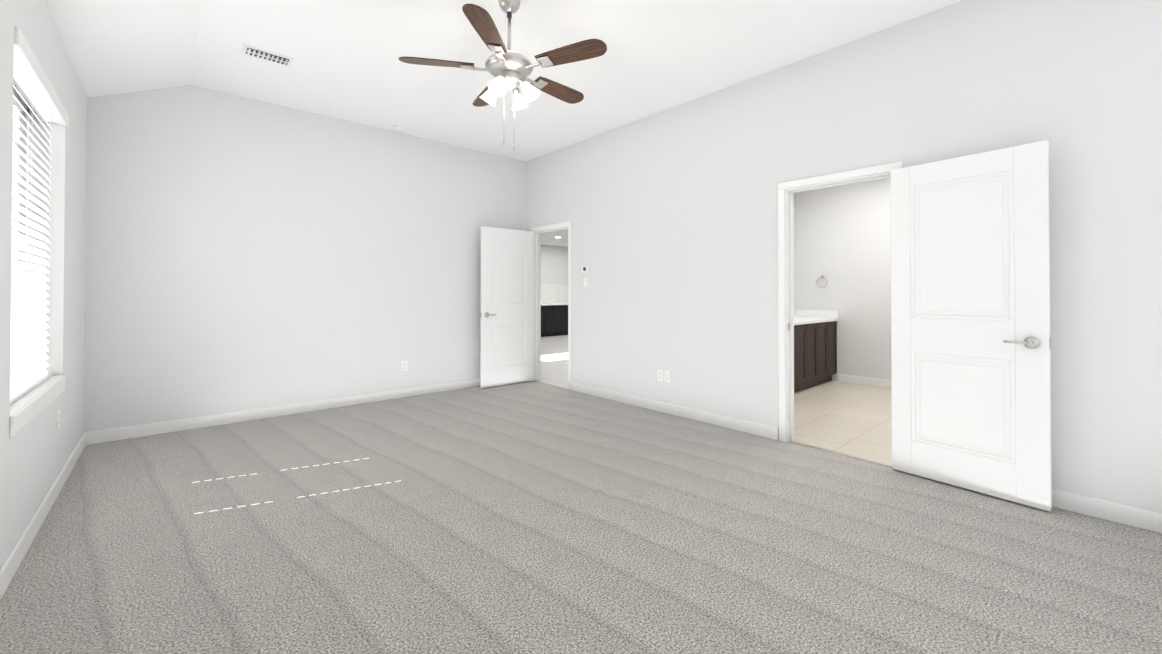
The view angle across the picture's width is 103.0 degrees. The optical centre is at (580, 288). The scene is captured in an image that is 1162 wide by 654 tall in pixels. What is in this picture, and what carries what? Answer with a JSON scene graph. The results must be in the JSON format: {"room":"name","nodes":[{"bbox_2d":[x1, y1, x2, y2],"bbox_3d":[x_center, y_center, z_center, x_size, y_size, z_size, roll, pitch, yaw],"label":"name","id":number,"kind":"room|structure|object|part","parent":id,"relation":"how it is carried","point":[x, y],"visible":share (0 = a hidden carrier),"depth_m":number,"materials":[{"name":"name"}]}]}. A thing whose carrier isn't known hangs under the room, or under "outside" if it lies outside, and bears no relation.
{"room":"empty bedroom","nodes":[
{"label":"empty bedroom","id":0,"kind":"room"},
{"bbox_2d":[0,0,86,568],"bbox_3d":[-2.106,-0.408,1.451,0.220,3.250,5.980,0,-1,-42],"label":"wall","id":1,"kind":"structure","parent":0,"point":[36,451],"depth_m":2.83,"materials":[{"name":"paint"}]},
{"bbox_2d":[11,87,28,298],"bbox_3d":[-2.974,-0.288,2.324,0.055,1.665,1.300,0,-1,-42],"label":"window","id":2,"kind":"structure","parent":1,"relation":"in","point":[21,130],"depth_m":2.77,"materials":[{"name":"glass"}]},
{"bbox_2d":[10,26,68,403],"bbox_3d":[-2.873,-0.291,2.413,0.114,1.653,1.292,0,-1,-42],"label":"window blind slats","id":3,"kind":"object","parent":2,"relation":"attached to","point":[29,356],"visible":0.85,"depth_m":2.45,"materials":[{"name":"paint"}]},
{"bbox_2d":[9,375,66,438],"bbox_3d":[-2.891,0.587,2.390,0.166,0.096,1.324,0,-1,-42],"label":"window sill","id":4,"kind":"structure","parent":1,"relation":"attached to","point":[28,407],"depth_m":2.29,"materials":[{"name":"paint"}]},
{"bbox_2d":[0,433,85,599],"bbox_3d":[-2.018,1.167,1.515,0.014,0.100,5.740,0,-1,-42],"label":"baseboard","id":5,"kind":"structure","parent":1,"relation":"attached to","point":[12,563],"depth_m":2.29,"materials":[{"name":"paint"}]},
{"bbox_2d":[57,409,59,429],"bbox_3d":[-3.157,0.789,2.794,0.009,0.116,0.072,0,-1,-42],"label":"electrical outlet","id":6,"kind":"object","parent":1,"relation":"attached to","point":[58,418],"visible":1,"depth_m":2.78,"materials":[{"name":"white plastic"}]},
{"bbox_2d":[84,85,525,432],"bbox_3d":[-2.346,-0.375,5.159,4.350,3.250,0.120,0,-1,-42],"label":"wall","id":7,"kind":"structure","parent":0,"point":[243,253],"depth_m":4.47,"materials":[{"name":"paint"}]},
{"bbox_2d":[85,378,479,444],"bbox_3d":[-2.346,1.199,5.055,4.230,0.100,0.014,0,-1,-42],"label":"baseboard","id":8,"kind":"structure","parent":7,"relation":"attached to","point":[110,435],"depth_m":4.41,"materials":[{"name":"paint"}]},
{"bbox_2d":[401,361,407,370],"bbox_3d":[-2.038,0.891,5.335,0.072,0.116,0.009,0,-1,-42],"label":"electrical outlet","id":9,"kind":"object","parent":7,"relation":"attached to","point":[404,365],"visible":1,"depth_m":5.33,"materials":[{"name":"white plastic"}]},
{"bbox_2d":[46,0,962,160],"bbox_3d":[-0.443,-1.772,2.942,4.230,0.495,5.740,0,-1,-42],"label":"ceiling","id":10,"kind":"structure","parent":0,"point":[658,56],"depth_m":3.48,"materials":[{"name":"paint"}]},
{"bbox_2d":[241,44,293,66],"bbox_3d":[-2.435,-1.805,3.594,0.320,0.018,0.170,0,-1,-42],"label":"ceiling vent","id":11,"kind":"object","parent":10,"relation":"in","point":[255,52],"visible":1,"depth_m":3.58,"materials":[{"name":"white plastic"}]},
{"bbox_2d":[392,126,404,131],"bbox_3d":[-2.038,-1.781,5.164,0.134,0.038,0.134,0,-1,-42],"label":"smoke detector","id":12,"kind":"object","parent":10,"relation":"attached to","point":[398,128],"visible":1,"depth_m":5.12,"materials":[{"name":"white plastic"}]},
{"bbox_2d":[399,0,606,149],"bbox_3d":[-0.434,-1.349,2.968,1.238,0.941,1.263,0,-1,-42],"label":"fan","id":13,"kind":"object","parent":10,"relation":"hanging from","point":[508,69],"visible":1,"depth_m":2.83,"materials":[{"name":"brown wood"}]},
{"bbox_3d":[-0.825,-1.391,2.859,0.573,0.040,0.142,0,-1,-11],"label":"blade","id":14,"kind":"part","parent":13,"relation":"part of","materials":[{"name":"brown wood"}]},
{"bbox_3d":[-0.503,-1.393,2.555,0.142,0.040,0.573,0,-1,7],"label":"blade","id":15,"kind":"part","parent":13,"relation":"part of","materials":[{"name":"brown wood"}]},
{"bbox_3d":[-0.635,-1.387,3.259,0.142,0.040,0.573,0,-1,-29],"label":"blade","id":16,"kind":"part","parent":13,"relation":"part of","materials":[{"name":"brown wood"}]},
{"bbox_3d":[-0.455,-1.541,2.930,0.300,0.558,0.300,0,-1,-42],"label":"motor","id":17,"kind":"part","parent":13,"relation":"part of","materials":[{"name":"silver metal"}]},
{"bbox_3d":[-0.196,-1.388,3.203,0.142,0.040,0.573,0,-1,43],"label":"blade","id":18,"kind":"part","parent":13,"relation":"part of","materials":[{"name":"brown wood"}]},
{"bbox_3d":[-0.114,-1.392,2.768,0.573,0.040,0.142,0,-1,25],"label":"blade","id":19,"kind":"part","parent":13,"relation":"part of","materials":[{"name":"brown wood"}]},
{"bbox_2d":[535,335,567,388],"bbox_3d":[0.780,1.343,9.919,6.870,0.098,7.860,0,-1,-42],"label":"floor","id":20,"kind":"structure","parent":0,"point":[555,373],"depth_m":7.79,"materials":[{"name":"white tile"}]},
{"bbox_2d":[541,304,548,335],"bbox_3d":[-1.316,0.887,12.753,0.528,0.860,0.594,0,-1,-42],"label":"base cabinet","id":21,"kind":"object","parent":20,"relation":"on","point":[544,307],"depth_m":12.66,"materials":[{"name":"black wood"}]},
{"bbox_2d":[541,353,567,361],"bbox_3d":[-0.438,1.282,8.716,1.050,0.002,0.700,0,-1,-42],"label":"sunlight patch","id":22,"kind":"object","parent":20,"relation":"on","point":[555,357],"visible":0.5,"depth_m":8.62,"materials":[{"name":"white"}]},
{"bbox_2d":[549,304,560,335],"bbox_3d":[-1.017,0.890,13.019,0.528,0.860,0.594,0,-1,-42],"label":"base cabinet","id":23,"kind":"object","parent":20,"relation":"on","point":[554,310],"depth_m":12.89,"materials":[{"name":"black wood"}]},
{"bbox_2d":[561,304,567,334],"bbox_3d":[-0.718,0.892,13.285,0.528,0.860,0.594,0,-1,-42],"label":"base cabinet","id":24,"kind":"object","parent":20,"relation":"on","point":[564,307],"depth_m":13.12,"materials":[{"name":"black wood"}]},
{"bbox_2d":[541,245,567,284],"bbox_3d":[-1.800,-0.307,12.819,6.890,3.250,0.120,0,-1,-42],"label":"wall","id":25,"kind":"structure","parent":0,"point":[554,265],"depth_m":13.65,"materials":[{"name":"paint"}]},
{"bbox_2d":[541,229,567,246],"bbox_3d":[0.779,-1.358,9.929,6.650,0.100,7.640,0,-1,-42],"label":"ceiling","id":26,"kind":"structure","parent":0,"point":[547,238],"depth_m":11.85,"materials":[{"name":"paint"}]},
{"bbox_2d":[0,381,1161,653],"bbox_3d":[-0.518,1.279,2.849,4.470,0.100,5.980,0,-1,-42],"label":"floor carpet","id":27,"kind":"object","parent":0,"point":[530,517],"visible":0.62,"depth_m":2.18,"materials":[{"name":"grey carpet"}]},
{"bbox_2d":[192,473,256,482],"bbox_3d":[-2.314,1.230,3.007,0.342,0.002,0.017,0,-1,-24],"label":"sunlight patch","id":28,"kind":"object","parent":27,"relation":"on","point":[255,473],"depth_m":3.00,"materials":[{"name":"white carpet"}]},
{"bbox_2d":[194,501,272,513],"bbox_3d":[-1.943,1.227,2.593,0.363,0.002,0.015,0,-1,-24],"label":"sunlight patch","id":29,"kind":"object","parent":27,"relation":"on","point":[270,501],"depth_m":2.58,"materials":[{"name":"white carpet"}]},
{"bbox_2d":[280,458,368,470],"bbox_3d":[-1.791,1.233,3.251,0.546,0.002,0.021,0,-1,-24],"label":"sunlight patch","id":30,"kind":"object","parent":27,"relation":"on","point":[365,458],"depth_m":3.24,"materials":[{"name":"white carpet"}]},
{"bbox_2d":[297,480,400,497],"bbox_3d":[-1.410,1.229,2.842,0.571,0.002,0.024,0,-1,-27],"label":"sunlight patch","id":31,"kind":"object","parent":27,"relation":"on","point":[297,497],"depth_m":2.83,"materials":[{"name":"white carpet"}]},
{"bbox_2d":[793,193,795,308],"bbox_3d":[3.403,-0.358,7.061,6.770,3.250,0.120,0,-1,-42],"label":"wall","id":32,"kind":"structure","parent":0,"point":[794,210],"depth_m":6.72,"materials":[{"name":"paint"}]},
{"bbox_2d":[794,309,797,316],"bbox_3d":[2.400,0.343,6.060,1.979,0.100,0.020,0,-1,-42],"label":"backsplash","id":33,"kind":"structure","parent":32,"relation":"attached to","point":[795,310],"depth_m":6.67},
{"bbox_2d":[793,380,891,464],"bbox_3d":[3.174,1.295,4.460,3.190,0.098,3.480,0,-1,-42],"label":"floor","id":34,"kind":"structure","parent":0,"point":[853,419],"depth_m":4.41,"materials":[{"name":"beige tile"}]},
{"bbox_2d":[794,321,836,392],"bbox_3d":[2.589,0.843,5.854,1.964,0.825,0.574,0,-1,-42],"label":"bathroom vanity","id":35,"kind":"object","parent":34,"relation":"on","point":[815,347],"depth_m":5.84,"materials":[{"name":"brown wood"}]},
{"bbox_2d":[794,317,837,324],"bbox_3d":[2.582,0.411,5.855,1.979,0.040,0.569,0,-1,-42],"label":"countertop","id":36,"kind":"structure","parent":35,"relation":"on","point":[797,320],"depth_m":6.01,"materials":[{"name":"white stone"}]},
{"bbox_2d":[796,178,891,380],"bbox_3d":[4.288,-0.372,5.533,0.120,3.250,3.340,0,-1,-42],"label":"wall","id":37,"kind":"structure","parent":0,"point":[843,238],"depth_m":6.19,"materials":[{"name":"paint"}]},
{"bbox_2d":[798,309,837,316],"bbox_3d":[3.320,0.347,6.499,0.020,0.100,0.549,0,-1,-42],"label":"backsplash","id":38,"kind":"structure","parent":37,"relation":"attached to","point":[801,313],"depth_m":6.49,"materials":[{"name":"white stone"}]},
{"bbox_2d":[816,274,827,287],"bbox_3d":[3.360,-0.108,6.432,0.068,0.194,0.161,0,-1,-42],"label":"towel ring","id":39,"kind":"object","parent":37,"relation":"attached to","point":[822,275],"visible":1,"depth_m":6.44,"materials":[{"name":"silver metal"}]},
{"bbox_2d":[838,374,891,387],"bbox_3d":[3.710,1.208,6.067,0.014,0.100,0.633,0,-1,-42],"label":"baseboard","id":40,"kind":"structure","parent":37,"relation":"attached to","point":[866,381],"depth_m":6.04,"materials":[{"name":"paint"}]},
{"bbox_2d":[526,0,1161,512],"bbox_3d":[1.182,-0.382,4.375,0.120,3.250,5.740,0,-1,-42],"label":"wall","id":41,"kind":"structure","parent":0,"point":[670,214],"depth_m":3.19,"materials":[{"name":"paint"}]},
{"bbox_2d":[480,226,532,387],"bbox_3d":[-0.955,0.231,6.061,0.798,2.030,0.157,0,-1,-42],"label":"entry door","id":42,"kind":"structure","parent":41,"relation":"in","point":[506,345],"depth_m":6.02,"materials":[{"name":"paint"}]},
{"bbox_2d":[530,221,571,389],"bbox_3d":[-0.360,0.208,6.104,0.152,2.101,0.882,0,-1,-42],"label":"trim","id":43,"kind":"structure","parent":41,"relation":"attached to","point":[537,231],"depth_m":6.35,"materials":[{"name":"paint"}]},
{"bbox_2d":[581,265,588,272],"bbox_3d":[0.051,-0.237,5.536,0.026,0.090,0.116,0,-1,-42],"label":"thermostat","id":44,"kind":"object","parent":41,"relation":"attached to","point":[584,268],"visible":0.98,"depth_m":5.52,"materials":[{"name":"white plastic"}]},
{"bbox_2d":[584,277,587,286],"bbox_3d":[0.055,-0.082,5.539,0.012,0.116,0.072,0,-1,-42],"label":"light switch","id":45,"kind":"object","parent":41,"relation":"attached to","point":[585,281],"visible":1,"depth_m":5.53,"materials":[{"name":"white plastic"}]},
{"bbox_2d":[657,370,662,381],"bbox_3d":[0.804,0.881,4.691,0.009,0.116,0.072,0,-1,-42],"label":"electrical outlet","id":46,"kind":"object","parent":41,"relation":"attached to","point":[659,375],"visible":1,"depth_m":4.69,"materials":[{"name":"white plastic"}]},
{"bbox_2d":[664,371,669,382],"bbox_3d":[0.864,0.880,4.624,0.009,0.116,0.072,0,-1,-42],"label":"electrical outlet","id":47,"kind":"object","parent":41,"relation":"attached to","point":[667,376],"visible":1,"depth_m":4.62,"materials":[{"name":"white plastic"}]},
{"bbox_2d":[572,382,777,439],"bbox_3d":[0.749,1.196,4.747,0.014,0.100,2.596,0,-1,-42],"label":"baseboard","id":48,"kind":"structure","parent":41,"relation":"attached to","point":[766,431],"depth_m":4.45,"materials":[{"name":"paint"}]},
{"bbox_2d":[788,441,891,466],"bbox_3d":[1.925,1.232,3.470,0.035,0.007,0.724,0,-1,-42],"label":"trim","id":49,"kind":"structure","parent":41,"relation":"attached to","point":[856,457],"depth_m":3.44,"materials":[{"name":"silver metal"}]},
{"bbox_2d":[778,161,902,441],"bbox_3d":[1.953,0.185,3.504,0.152,2.101,0.862,0,-1,-42],"label":"trim","id":50,"kind":"structure","parent":41,"relation":"attached to","point":[786,190],"depth_m":3.75,"materials":[{"name":"paint"}]},
{"bbox_2d":[890,140,1051,511],"bbox_3d":[2.346,0.202,2.848,0.157,2.030,0.773,0,-1,-36],"label":"bathroom door","id":51,"kind":"structure","parent":41,"relation":"in","point":[970,329],"depth_m":2.78,"materials":[{"name":"paint"}]},
{"bbox_2d":[1052,489,1161,532],"bbox_3d":[2.616,1.177,2.648,0.014,0.100,1.273,0,-1,-42],"label":"baseboard","id":52,"kind":"structure","parent":41,"relation":"attached to","point":[1118,513],"depth_m":2.44,"materials":[{"name":"paint"}]}
]}

